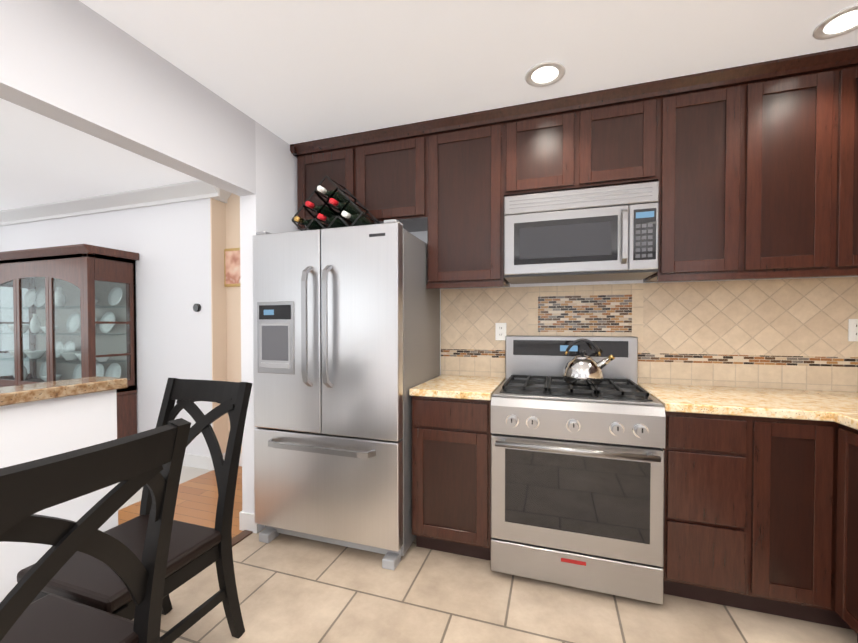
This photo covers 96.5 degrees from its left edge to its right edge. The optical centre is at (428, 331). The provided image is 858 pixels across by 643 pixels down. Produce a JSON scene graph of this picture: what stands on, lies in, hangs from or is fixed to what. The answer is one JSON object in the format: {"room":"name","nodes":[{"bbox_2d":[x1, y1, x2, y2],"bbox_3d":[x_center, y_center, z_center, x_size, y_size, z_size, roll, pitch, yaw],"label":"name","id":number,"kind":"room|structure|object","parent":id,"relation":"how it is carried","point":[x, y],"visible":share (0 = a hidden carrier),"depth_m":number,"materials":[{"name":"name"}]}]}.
{"room":"kitchen","nodes":[
{"label":"kitchen","id":0,"kind":"room"},
{"bbox_2d":[0,0,255,195],"bbox_3d":[-1.837,-1.000,0.022,0.120,0.435,4.800,0,1,18],"label":"header beam","id":1,"kind":"structure","parent":0,"point":[79,66],"depth_m":1.57,"materials":[{"name":"white paint"}]},
{"bbox_2d":[0,121,300,602],"bbox_3d":[-1.731,0.015,0.372,0.185,2.475,5.500,0,1,18],"label":"wall","id":2,"kind":"structure","parent":0,"point":[43,420],"depth_m":1.49,"materials":[{"name":"white paint"}]},
{"bbox_2d":[239,511,257,530],"bbox_3d":[-1.016,1.159,2.734,0.042,0.110,0.822,0,1,18],"label":"baseboard","id":3,"kind":"structure","parent":2,"relation":"attached to","point":[247,521],"depth_m":2.33,"materials":[{"name":"white"}]},
{"bbox_2d":[118,466,211,509],"bbox_3d":[-4.153,1.268,1.279,5.160,0.060,5.920,0,1,18],"label":"baseboard","id":4,"kind":"structure","parent":0,"point":[188,473],"depth_m":3.18,"materials":[{"name":"white paint"}]},
{"bbox_2d":[0,244,138,438],"bbox_3d":[-3.525,0.237,3.605,1.600,1.925,0.453,0,1,18],"label":"hutch","id":5,"kind":"object","parent":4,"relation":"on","point":[79,300],"visible":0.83,"depth_m":3.52,"materials":[{"name":"brown wood"}]},
{"bbox_2d":[118,466,241,537],"bbox_3d":[-1.560,1.246,2.599,1.050,0.060,1.800,0,1,18],"label":"floor","id":6,"kind":"structure","parent":0,"point":[196,500],"depth_m":2.68,"materials":[{"name":"brown wood"}]},
{"bbox_2d":[232,530,252,546],"bbox_3d":[-1.208,1.222,1.984,0.060,0.008,0.750,0,1,18],"label":"threshold","id":7,"kind":"object","parent":6,"relation":"on","point":[241,536],"depth_m":2.26,"materials":[{"name":"brown wood"}]},
{"bbox_2d":[0,193,857,456],"bbox_3d":[-1.583,-0.034,3.359,8.740,2.475,0.270,0,1,18],"label":"wall","id":8,"kind":"structure","parent":0,"point":[170,244],"depth_m":3.45,"materials":[{"name":"white paint"}]},
{"bbox_2d":[0,180,231,225],"bbox_3d":[-3.715,-1.219,3.923,4.085,0.125,0.245,0,1,18],"label":"crown molding","id":9,"kind":"structure","parent":8,"relation":"attached to","point":[171,193],"depth_m":3.58,"materials":[{"name":"white paint"}]},
{"bbox_2d":[193,304,200,311],"bbox_3d":[-2.029,-0.206,3.345,0.072,0.072,0.024,0,1,18],"label":"thermostat","id":10,"kind":"object","parent":8,"relation":"attached to","point":[196,307],"visible":0.98,"depth_m":3.33,"materials":[{"name":"black plastic"}]},
{"bbox_2d":[182,453,213,469],"bbox_3d":[-3.765,1.139,3.942,4.002,0.110,0.014,0,1,18],"label":"baseboard","id":11,"kind":"structure","parent":8,"relation":"attached to","point":[190,460],"depth_m":3.37,"materials":[{"name":"white"}]},
{"bbox_2d":[222,453,241,465],"bbox_3d":[-1.362,1.149,3.301,0.990,0.110,0.040,0,1,18],"label":"baseboard","id":12,"kind":"structure","parent":8,"relation":"attached to","point":[240,461],"depth_m":3.41,"materials":[{"name":"white"}]},
{"bbox_2d":[224,248,240,286],"bbox_3d":[-1.725,-0.568,3.400,0.240,0.340,0.020,0,1,18],"label":"picture frame","id":13,"kind":"object","parent":8,"relation":"attached to","point":[232,275],"visible":0.6,"depth_m":3.40,"materials":[{"name":"pink paper"}]},
{"bbox_2d":[294,133,365,229],"bbox_3d":[-0.608,-0.983,2.696,0.526,0.554,0.346,0,1,18],"label":"upper cabinet","id":14,"kind":"object","parent":8,"relation":"attached to","point":[343,159],"depth_m":2.53,"materials":[{"name":"brown wood"}]},
{"bbox_2d":[366,121,425,231],"bbox_3d":[-0.228,-0.981,2.572,0.559,0.554,0.346,0,1,18],"label":"upper cabinet","id":15,"kind":"object","parent":8,"relation":"attached to","point":[396,155],"depth_m":2.39,"materials":[{"name":"brown wood"}]},
{"bbox_2d":[414,107,509,288],"bbox_3d":[0.224,-0.774,2.428,0.535,0.964,0.346,0,1,18],"label":"upper cabinet","id":16,"kind":"object","parent":8,"relation":"attached to","point":[463,222],"depth_m":2.25,"materials":[{"name":"brown wood"}]},
{"bbox_2d":[506,93,593,196],"bbox_3d":[0.697,-1.018,2.269,0.461,0.469,0.346,0,1,18],"label":"upper cabinet","id":17,"kind":"object","parent":8,"relation":"attached to","point":[550,142],"depth_m":2.10,"materials":[{"name":"brown wood"}]},
{"bbox_2d":[504,181,658,283],"bbox_3d":[0.831,-0.527,2.176,0.760,0.450,0.431,0,1,18],"label":"microwave","id":18,"kind":"object","parent":17,"relation":"attached to","point":[606,233],"visible":1,"depth_m":2.01,"materials":[{"name":"grey metal"}]},
{"bbox_2d":[594,79,665,187],"bbox_3d":[1.000,-1.017,2.170,0.462,0.469,0.346,0,1,18],"label":"upper cabinet","id":19,"kind":"object","parent":8,"relation":"attached to","point":[627,119],"depth_m":1.98,"materials":[{"name":"brown wood"}]},
{"bbox_2d":[441,277,857,391],"bbox_3d":[1.238,0.025,2.285,2.430,0.621,0.015,0,1,18],"label":"tile backsplash","id":20,"kind":"structure","parent":8,"relation":"attached to","point":[782,333],"depth_m":2.17,"materials":[{"name":"tile"}]},
{"bbox_2d":[495,323,505,339],"bbox_3d":[0.474,0.002,2.525,0.072,0.116,0.009,0,1,18],"label":"outlet","id":21,"kind":"object","parent":20,"relation":"attached to","point":[500,331],"depth_m":2.52,"materials":[{"name":"white plastic"}]},
{"bbox_2d":[848,319,857,340],"bbox_3d":[2.218,-0.006,1.955,0.116,0.116,0.009,0,1,18],"label":"outlet","id":22,"kind":"object","parent":20,"relation":"attached to","point":[853,323],"depth_m":1.97,"materials":[{"name":"white plastic"}]},
{"bbox_2d":[643,61,769,282],"bbox_3d":[1.422,-0.767,2.036,0.427,0.964,0.346,0,1,18],"label":"upper cabinet","id":23,"kind":"object","parent":8,"relation":"attached to","point":[752,169],"depth_m":1.87,"materials":[{"name":"brown wood"}]},
{"bbox_2d":[746,45,857,279],"bbox_3d":[1.717,-0.766,1.940,0.480,0.964,0.346,0,1,18],"label":"upper cabinet","id":24,"kind":"object","parent":8,"relation":"attached to","point":[812,155],"depth_m":1.75,"materials":[{"name":"brown wood"}]},
{"bbox_2d":[838,273,857,276],"bbox_3d":[2.159,-0.763,1.763,0.392,0.964,0.408,0,1,18],"label":"upper cabinet","id":25,"kind":"object","parent":8,"relation":"attached to","point":[839,274],"depth_m":1.72,"materials":[{"name":"brown wood"}]},
{"bbox_2d":[0,0,857,210],"bbox_3d":[-2.451,-1.268,0.681,8.740,0.080,5.920,0,1,18],"label":"ceiling","id":26,"kind":"structure","parent":0,"point":[290,72],"depth_m":1.72,"materials":[{"name":"white paint"}]},
{"bbox_2d":[525,61,564,86],"bbox_3d":[0.562,-1.242,1.855,0.187,0.007,0.187,0,1,12],"label":"recessed light","id":27,"kind":"object","parent":26,"relation":"in","point":[547,73],"depth_m":1.85,"materials":[{"name":"white"}]},
{"bbox_2d":[812,4,857,39],"bbox_3d":[1.666,-1.237,1.531,0.187,0.007,0.187,0,1,9],"label":"recessed light","id":28,"kind":"object","parent":26,"relation":"in","point":[836,24],"depth_m":1.54,"materials":[{"name":"white"}]},
{"bbox_2d":[132,528,857,642],"bbox_3d":[-0.027,1.291,-0.164,3.580,0.060,5.740,0,1,18],"label":"floor","id":29,"kind":"structure","parent":0,"point":[292,589],"depth_m":1.69,"materials":[{"name":"beige tile"}]},
{"bbox_2d":[0,418,190,642],"bbox_3d":[-0.915,0.735,0.838,0.563,1.029,0.436,0,1,18],"label":"dining chair","id":30,"kind":"object","parent":29,"relation":"on","point":[151,460],"visible":1,"depth_m":0.83,"materials":[{"name":"black wood"}]},
{"bbox_2d":[17,378,251,642],"bbox_3d":[-1.027,0.725,1.418,0.436,1.029,0.563,0,1,18],"label":"dining chair","id":31,"kind":"object","parent":29,"relation":"on","point":[92,581],"visible":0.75,"depth_m":1.47,"materials":[{"name":"black wood"}]},
{"bbox_2d":[253,219,439,569],"bbox_3d":[-0.478,0.323,2.400,0.905,1.793,0.818,0,1,18],"label":"refrigerator","id":32,"kind":"object","parent":29,"relation":"on","point":[346,339],"visible":0.94,"depth_m":2.05,"materials":[{"name":"grey metal"}]},
{"bbox_2d":[292,175,379,230],"bbox_3d":[-0.549,-0.718,2.264,0.463,0.328,0.346,0,1,18],"label":"wine rack","id":33,"kind":"object","parent":32,"relation":"on","point":[351,211],"visible":0.85,"depth_m":2.19,"materials":[{"name":"black metal"}]},
{"bbox_2d":[412,396,491,560],"bbox_3d":[0.201,0.783,2.307,0.434,0.876,0.614,0,1,18],"label":"base cabinet","id":34,"kind":"object","parent":29,"relation":"on","point":[451,437],"depth_m":2.02,"materials":[{"name":"brown wood"}]},
{"bbox_2d":[409,375,504,400],"bbox_3d":[0.199,0.324,2.291,0.438,0.037,0.632,0,1,18],"label":"countertop","id":35,"kind":"structure","parent":34,"relation":"on","point":[442,386],"depth_m":2.10,"materials":[{"name":"beige stone"}]},
{"bbox_2d":[491,335,665,604],"bbox_3d":[0.757,0.630,2.061,0.754,1.190,0.721,0,1,18],"label":"range","id":36,"kind":"object","parent":29,"relation":"on","point":[577,484],"visible":0.96,"depth_m":1.79,"materials":[{"name":"grey metal"}]},
{"bbox_2d":[562,338,614,384],"bbox_3d":[0.851,0.158,2.046,0.260,0.238,0.204,0,1,18],"label":"kettle","id":37,"kind":"object","parent":36,"relation":"on","point":[582,369],"visible":1,"depth_m":2.00,"materials":[{"name":"silver metal"}]},
{"bbox_2d":[662,411,747,608],"bbox_3d":[1.327,0.789,1.940,0.387,0.876,0.614,0,1,18],"label":"base cabinet","id":38,"kind":"object","parent":29,"relation":"on","point":[706,476],"depth_m":1.66,"materials":[{"name":"brown wood"}]},
{"bbox_2d":[638,383,824,420],"bbox_3d":[1.405,0.331,1.895,0.562,0.037,0.635,0,1,18],"label":"countertop","id":39,"kind":"structure","parent":38,"relation":"on","point":[719,400],"depth_m":1.72,"materials":[{"name":"beige stone"}]},
{"bbox_2d":[744,416,823,623],"bbox_3d":[1.574,0.790,1.827,0.296,0.876,0.674,0,1,18],"label":"base cabinet","id":40,"kind":"object","parent":29,"relation":"on","point":[760,514],"depth_m":1.58,"materials":[{"name":"brown wood"}]},
{"bbox_2d":[773,388,857,429],"bbox_3d":[1.619,0.352,0.590,0.655,0.037,2.984,0,1,18],"label":"countertop","id":41,"kind":"structure","parent":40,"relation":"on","point":[840,407],"depth_m":1.70,"materials":[{"name":"beige stone"}]},
{"bbox_2d":[820,421,857,641],"bbox_3d":[1.836,0.799,1.309,0.685,0.876,0.308,0,1,18],"label":"base cabinet","id":42,"kind":"object","parent":29,"relation":"on","point":[839,526],"depth_m":1.49,"materials":[{"name":"brown wood"}]}
]}

